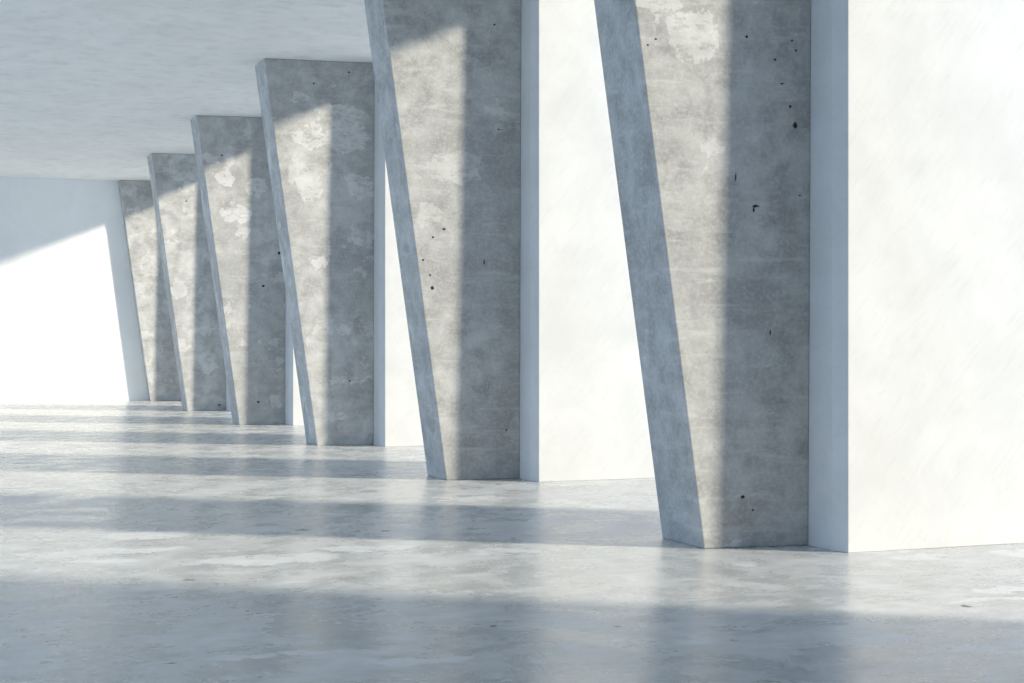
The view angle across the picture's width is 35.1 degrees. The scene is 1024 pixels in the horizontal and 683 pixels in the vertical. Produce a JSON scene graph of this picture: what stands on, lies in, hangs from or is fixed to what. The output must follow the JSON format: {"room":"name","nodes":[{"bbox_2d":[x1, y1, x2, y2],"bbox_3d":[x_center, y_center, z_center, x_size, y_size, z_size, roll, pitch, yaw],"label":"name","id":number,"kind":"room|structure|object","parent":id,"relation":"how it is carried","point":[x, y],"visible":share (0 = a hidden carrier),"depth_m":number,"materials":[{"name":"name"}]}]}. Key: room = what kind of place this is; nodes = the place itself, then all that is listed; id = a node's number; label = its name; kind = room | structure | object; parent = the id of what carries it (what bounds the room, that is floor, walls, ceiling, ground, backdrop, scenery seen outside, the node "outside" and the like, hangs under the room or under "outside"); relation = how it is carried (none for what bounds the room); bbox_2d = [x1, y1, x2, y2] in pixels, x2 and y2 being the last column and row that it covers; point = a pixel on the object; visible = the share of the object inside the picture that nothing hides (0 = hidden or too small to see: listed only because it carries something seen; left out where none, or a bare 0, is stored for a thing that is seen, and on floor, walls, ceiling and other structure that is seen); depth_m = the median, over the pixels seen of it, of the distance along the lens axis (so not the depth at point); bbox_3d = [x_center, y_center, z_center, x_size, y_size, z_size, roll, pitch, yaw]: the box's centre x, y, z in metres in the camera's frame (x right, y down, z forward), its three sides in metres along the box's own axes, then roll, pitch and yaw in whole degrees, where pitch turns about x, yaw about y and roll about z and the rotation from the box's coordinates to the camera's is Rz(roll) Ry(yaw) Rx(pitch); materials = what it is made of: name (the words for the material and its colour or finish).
{"room":"empty concrete hall","nodes":[
{"label":"empty concrete hall","id":0,"kind":"room"},
{"bbox_2d":[0,177,148,402],"bbox_3d":[-16.404,-1.100,32.576,19.282,4.800,0.400,0,0,-21],"label":"wall","id":1,"kind":"structure","parent":0,"point":[69,330],"depth_m":34.97,"materials":[{"name":"paint"}]},
{"bbox_2d":[0,0,371,180],"bbox_3d":[-6.445,-3.675,13.461,15.020,0.350,46.300,0,0,-20],"label":"ceiling","id":2,"kind":"structure","parent":0,"point":[90,89],"depth_m":20.47,"materials":[{"name":"paint"}]},
{"bbox_2d":[0,401,1023,682],"bbox_3d":[-5.854,1.425,14.738,27.000,0.250,48.300,0,0,-20],"label":"floor","id":3,"kind":"structure","parent":0,"point":[141,541],"depth_m":8.63,"materials":[{"name":"concrete"}]},
{"bbox_2d":[118,180,180,400],"bbox_3d":[-7.889,-1.099,35.396,1.371,4.797,0.388,0,0,-20],"label":"pillar","id":4,"kind":"structure","parent":3,"relation":"on","point":[136,197],"depth_m":35.29,"materials":[{"name":"concrete"}]},
{"bbox_2d":[147,153,225,410],"bbox_3d":[-6.131,-1.099,30.530,1.371,4.797,0.741,0,0,-20],"label":"pillar","id":5,"kind":"structure","parent":3,"relation":"on","point":[174,180],"depth_m":30.28,"materials":[{"name":"concrete"}]},
{"bbox_2d":[226,380,230,410],"bbox_3d":[-4.383,-1.099,30.963,2.212,4.797,1.097,0,0,-20],"label":"wall","id":6,"kind":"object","parent":3,"relation":"on","point":[228,408],"visible":0.11,"depth_m":30.31,"materials":[{"name":"paint"}]},
{"bbox_2d":[191,115,284,424],"bbox_3d":[-4.314,-1.099,25.498,1.371,4.797,0.741,0,0,-20],"label":"pillar","id":7,"kind":"structure","parent":3,"relation":"on","point":[231,153],"depth_m":25.27,"materials":[{"name":"concrete"}]},
{"bbox_2d":[285,290,303,425],"bbox_3d":[-2.566,-1.099,25.931,2.212,4.797,1.097,0,0,-20],"label":"wall","id":8,"kind":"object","parent":3,"relation":"on","point":[293,408],"visible":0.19,"depth_m":25.12,"materials":[{"name":"paint"}]},
{"bbox_2d":[255,58,373,445],"bbox_3d":[-2.497,-1.099,20.466,1.371,4.797,0.741,0,0,-20],"label":"pillar","id":9,"kind":"structure","parent":3,"relation":"on","point":[318,116],"depth_m":20.25,"materials":[{"name":"concrete"}]},
{"bbox_2d":[373,78,423,446],"bbox_3d":[-0.749,-1.099,20.900,2.212,4.797,1.097,0,0,-20],"label":"wall","id":10,"kind":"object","parent":3,"relation":"on","point":[396,416],"visible":0.21,"depth_m":20.09,"materials":[{"name":"paint"}]},
{"bbox_2d":[364,0,520,479],"bbox_3d":[-0.680,-1.099,15.434,1.371,4.797,0.741,0,0,-20],"label":"pillar","id":11,"kind":"structure","parent":3,"relation":"on","point":[447,73],"depth_m":15.22,"materials":[{"name":"concrete"}]},
{"bbox_2d":[520,0,654,481],"bbox_3d":[1.068,-1.099,15.868,2.212,4.797,1.097,0,0,-20],"label":"wall","id":12,"kind":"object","parent":3,"relation":"on","point":[583,414],"visible":0.38,"depth_m":15.14,"materials":[{"name":"paint"}]},
{"bbox_2d":[594,0,810,548],"bbox_3d":[1.137,-1.099,10.402,1.371,4.797,0.741,0,0,-20],"label":"pillar","id":13,"kind":"structure","parent":3,"relation":"on","point":[708,101],"depth_m":10.21,"materials":[{"name":"concrete"}]},
{"bbox_2d":[808,0,1023,552],"bbox_3d":[2.885,-1.099,10.836,2.212,4.797,1.097,0,0,-20],"label":"wall","id":14,"kind":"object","parent":3,"relation":"on","point":[916,274],"visible":0.69,"depth_m":10.17,"materials":[{"name":"paint"}]}
]}

